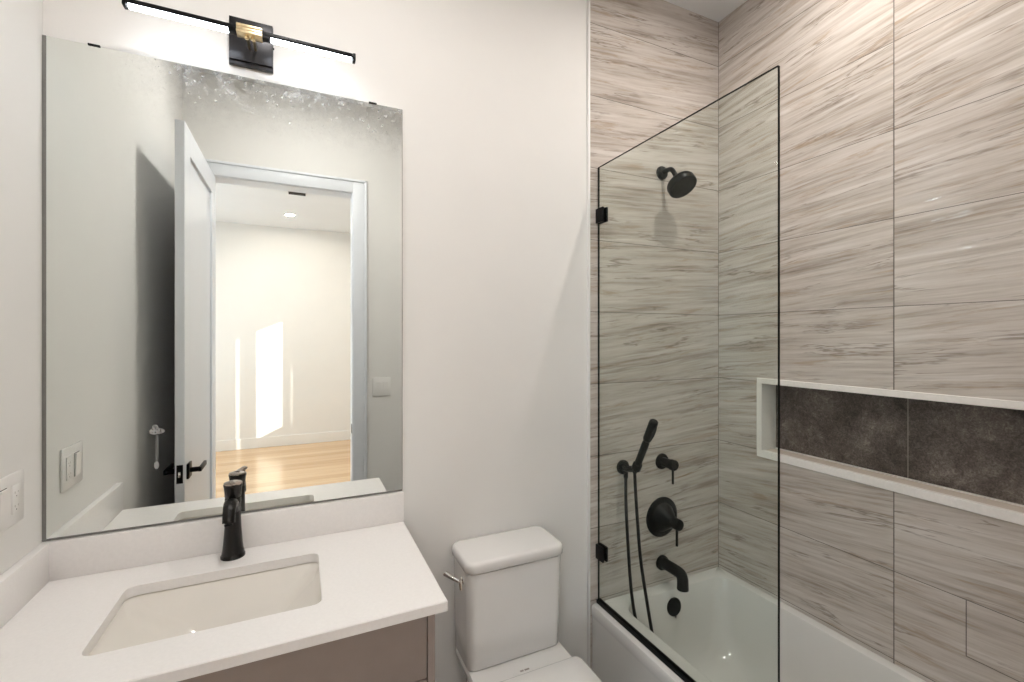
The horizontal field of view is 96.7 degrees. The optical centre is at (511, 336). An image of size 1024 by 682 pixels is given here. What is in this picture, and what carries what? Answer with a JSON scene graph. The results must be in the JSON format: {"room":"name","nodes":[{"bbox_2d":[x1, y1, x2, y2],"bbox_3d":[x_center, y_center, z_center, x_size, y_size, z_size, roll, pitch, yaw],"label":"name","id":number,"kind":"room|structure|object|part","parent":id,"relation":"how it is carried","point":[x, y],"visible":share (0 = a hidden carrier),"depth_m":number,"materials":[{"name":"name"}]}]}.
{"room":"bathroom","nodes":[
{"label":"bathroom","id":0,"kind":"room"},
{"bbox_2d":[0,0,42,574],"bbox_3d":[-0.951,-0.013,0.460,0.100,3.065,1.798,0,0,-25],"label":"wall","id":1,"kind":"structure","parent":0,"point":[21,21],"depth_m":1.11,"materials":[{"name":"paint"}]},
{"bbox_2d":[0,469,23,532],"bbox_3d":[-1.164,0.383,1.052,0.012,0.122,0.136,0,0,-25],"label":"outlet","id":2,"kind":"object","parent":1,"relation":"attached to","point":[11,485],"visible":1,"depth_m":1.06,"materials":[{"name":"white plastic"}]},
{"bbox_2d":[11,482,19,514],"bbox_3d":[-1.175,0.383,1.079,0.002,0.068,0.033,0,0,-25],"label":"outlet","id":3,"kind":"object","parent":2,"relation":"attached to","point":[15,486],"depth_m":1.08,"materials":[{"name":"white plastic"}]},
{"bbox_2d":[43,0,717,681],"bbox_3d":[-0.089,-0.013,1.789,2.582,3.065,0.110,0,0,-25],"label":"wall","id":4,"kind":"structure","parent":0,"point":[491,95],"depth_m":1.83,"materials":[{"name":"paint"}]},
{"bbox_2d":[42,35,401,541],"bbox_3d":[-0.812,-0.129,1.399,0.942,1.338,0.009,0,0,-25],"label":"wall mirror","id":5,"kind":"object","parent":4,"relation":"attached to","point":[222,252],"visible":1,"depth_m":1.36,"materials":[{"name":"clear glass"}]},
{"bbox_2d":[41,491,403,580],"bbox_3d":[-0.808,0.593,1.395,0.944,0.102,0.020,0,0,-25],"label":"backsplash","id":6,"kind":"structure","parent":4,"relation":"attached to","point":[72,557],"depth_m":1.34,"materials":[{"name":"white stone"}]},
{"bbox_2d":[122,0,355,73],"bbox_3d":[-0.776,-0.895,1.356,0.580,0.140,0.118,0,0,-25],"label":"vanity light","id":7,"kind":"object","parent":4,"relation":"attached to","point":[251,43],"visible":1,"depth_m":1.37,"materials":[{"name":"black metal"}]},
{"bbox_2d":[127,3,228,32],"bbox_3d":[-0.909,-0.870,1.249,0.224,0.006,0.021,0,0,-25],"label":"diffuser","id":8,"kind":"object","parent":7,"relation":"attached to","point":[148,8],"depth_m":1.24,"materials":[{"name":"white"}]},
{"bbox_3d":[-0.781,-0.868,1.348,0.011,0.026,0.090,0,0,-25],"label":"stem","id":9,"kind":"part","parent":7,"relation":"part of","materials":[{"name":"gold metal"}]},
{"bbox_3d":[-0.766,-0.868,1.355,0.011,0.026,0.090,0,0,-25],"label":"stem","id":10,"kind":"part","parent":7,"relation":"part of","materials":[{"name":"gold metal"}]},
{"bbox_2d":[271,38,351,61],"bbox_3d":[-0.608,-0.870,1.388,0.224,0.006,0.021,0,0,-25],"label":"diffuser","id":11,"kind":"object","parent":7,"relation":"attached to","point":[287,42],"depth_m":1.38,"materials":[{"name":"white"}]},
{"bbox_2d":[587,0,589,666],"bbox_3d":[0.320,-0.013,1.933,0.010,3.065,0.032,0,0,-25],"label":"trim","id":12,"kind":"structure","parent":4,"relation":"attached to","point":[588,1],"depth_m":1.92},
{"bbox_2d":[617,460,641,478],"bbox_3d":[0.508,0.568,1.940,0.062,0.090,0.118,0,0,-25],"label":"bracket","id":13,"kind":"object","parent":4,"relation":"attached to","point":[623,467],"visible":0.95,"depth_m":1.96,"materials":[{"name":"black metal"}]},
{"bbox_2d":[624,419,657,632],"bbox_3d":[0.543,0.845,1.895,0.063,1.032,0.196,0,0,-25],"label":"shower","id":14,"kind":"object","parent":4,"relation":"attached to","point":[649,434],"visible":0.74,"depth_m":1.89,"materials":[{"name":"black metal"}]},
{"bbox_2d":[646,497,683,546],"bbox_3d":[0.709,0.829,2.036,0.180,0.187,0.113,0,0,-25],"label":"shower valve handle","id":15,"kind":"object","parent":4,"relation":"attached to","point":[661,518],"depth_m":2.05,"materials":[{"name":"black metal"}]},
{"bbox_3d":[0.725,0.882,2.002,0.011,0.079,0.012,0,0,-25],"label":"lever","id":16,"kind":"part","parent":15,"relation":"part of","materials":[{"name":"black metal"}]},
{"bbox_2d":[655,453,678,483],"bbox_3d":[0.703,0.596,2.049,0.072,0.121,0.084,0,0,-25],"label":"valve","id":17,"kind":"object","parent":4,"relation":"attached to","point":[662,461],"visible":1,"depth_m":2.04,"materials":[{"name":"black metal"}]},
{"bbox_2d":[656,555,688,592],"bbox_3d":[0.717,1.048,2.018,0.066,0.093,0.153,0,0,-25],"label":"tub spout","id":18,"kind":"object","parent":4,"relation":"attached to","point":[662,562],"visible":1,"depth_m":1.98,"materials":[{"name":"black metal"}]},
{"bbox_2d":[656,166,696,197],"bbox_3d":[0.728,-0.696,2.010,0.125,0.166,0.175,0,0,-25],"label":"showerhead","id":19,"kind":"object","parent":4,"relation":"attached to","point":[681,184],"visible":1,"depth_m":1.98,"materials":[{"name":"black metal"}]},
{"bbox_3d":[0.710,-0.727,2.038,0.025,0.068,0.091,0,0,-25],"label":"arm","id":20,"kind":"part","parent":19,"relation":"part of","materials":[{"name":"black metal"}]},
{"bbox_2d":[664,0,746,21],"bbox_3d":[0.265,-1.595,1.023,2.782,0.100,1.798,0,0,-25],"label":"ceiling","id":21,"kind":"structure","parent":0,"point":[716,10],"depth_m":2.13,"materials":[{"name":"paint"}]},
{"bbox_2d":[718,0,1023,681],"bbox_3d":[1.417,-0.013,1.562,0.160,3.065,1.568,0,0,-25],"label":"wall","id":22,"kind":"structure","parent":0,"point":[902,121],"depth_m":1.64,"materials":[{"name":"tile"}]},
{"bbox_2d":[757,378,1023,525],"bbox_3d":[1.382,0.360,1.549,0.098,0.351,1.138,0,0,-25],"label":"trim","id":23,"kind":"structure","parent":22,"relation":"attached to","point":[766,388],"depth_m":1.63,"materials":[{"name":"stone"}]},
{"bbox_2d":[776,385,1023,504],"bbox_3d":[1.429,0.360,1.571,0.010,0.307,1.090,0,0,-25],"label":"wall niche","id":24,"kind":"object","parent":22,"relation":"in","point":[975,449],"visible":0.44,"depth_m":1.60,"materials":[{"name":"tile"}]},
{"bbox_3d":[0.220,1.570,1.002,2.682,0.100,1.798,0,0,-25],"label":"floor","id":25,"kind":"structure","parent":0,"visible":0},
{"bbox_2d":[178,614,434,681],"bbox_3d":[-0.708,1.095,1.145,0.918,0.850,0.556,0,0,-25],"label":"vanity cabinet","id":26,"kind":"object","parent":25,"relation":"on","point":[405,651],"visible":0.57,"depth_m":1.04,"materials":[{"name":"beige paint"}]},
{"bbox_2d":[0,491,447,681],"bbox_3d":[-0.699,0.606,1.158,0.944,0.127,0.542,0,0,-25],"label":"countertop","id":27,"kind":"structure","parent":26,"relation":"on","point":[57,601],"depth_m":1.16,"materials":[{"name":"white stone"}]},
{"bbox_2d":[88,562,320,655],"bbox_3d":[-0.723,0.733,1.135,0.512,0.127,0.345,0,0,-25],"label":"sink","id":28,"kind":"object","parent":27,"relation":"in","point":[164,614],"visible":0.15,"depth_m":1.22,"materials":[{"name":"ceramic"}]},
{"bbox_2d":[220,480,244,560],"bbox_3d":[-0.803,0.531,1.304,0.063,0.227,0.133,0,0,-25],"label":"sink faucet","id":29,"kind":"object","parent":27,"relation":"on","point":[233,548],"visible":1,"depth_m":1.31,"materials":[{"name":"black metal"}]},
{"bbox_3d":[-0.798,0.489,1.292,0.038,0.059,0.107,0,0,-25],"label":"spout","id":30,"kind":"part","parent":29,"relation":"part of","materials":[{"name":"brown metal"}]},
{"bbox_3d":[-0.815,0.425,1.329,0.049,0.017,0.063,0,0,-25],"label":"lever","id":31,"kind":"part","parent":29,"relation":"part of","materials":[{"name":"brown metal"}]},
{"bbox_3d":[-0.818,0.451,1.336,0.049,0.040,0.049,0,0,-25],"label":"handle","id":32,"kind":"part","parent":29,"relation":"part of","materials":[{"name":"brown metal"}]},
{"bbox_2d":[443,526,601,681],"bbox_3d":[0.066,1.135,1.418,0.430,0.770,0.708,0,0,-25],"label":"toilet","id":33,"kind":"object","parent":25,"relation":"on","point":[507,583],"visible":1,"depth_m":1.57,"materials":[{"name":"ceramic"}]},
{"bbox_3d":[-0.194,0.831,1.556,0.081,0.053,0.030,0,0,18],"label":"flush lever","id":34,"kind":"part","parent":33,"relation":"part of","materials":[{"name":"silver metal"}]},
{"bbox_3d":[-0.017,0.954,1.658,0.366,0.334,0.187,0,0,-25],"label":"tank","id":35,"kind":"part","parent":33,"relation":"part of","materials":[{"name":"ceramic"}]},
{"bbox_3d":[-0.016,0.768,1.658,0.378,0.036,0.200,0,0,-25],"label":"tank lid","id":36,"kind":"part","parent":33,"relation":"part of","materials":[{"name":"ceramic"}]},
{"bbox_3d":[0.152,1.101,1.302,0.369,0.018,0.424,0,0,-25],"label":"seat lid","id":37,"kind":"part","parent":33,"relation":"part of","materials":[{"name":"ceramic"}]},
{"bbox_2d":[592,567,925,681],"bbox_3d":[1.001,1.325,1.377,0.748,0.390,1.552,0,0,-25],"label":"bathtub","id":38,"kind":"object","parent":25,"relation":"on","point":[724,628],"visible":0.98,"depth_m":1.92,"materials":[{"name":"ceramic"}]},
{"bbox_3d":[0.721,1.202,2.025,0.078,0.078,0.019,0,0,-25],"label":"overflow plate","id":39,"kind":"part","parent":38,"relation":"part of","materials":[{"name":"black metal"}]},
{"bbox_2d":[596,65,779,681],"bbox_3d":[0.537,0.206,1.573,0.028,1.848,0.808,0,0,-25],"label":"screen","id":40,"kind":"object","parent":38,"relation":"on","point":[601,212],"visible":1,"depth_m":1.62,"materials":[{"name":"clear glass"}]}
]}

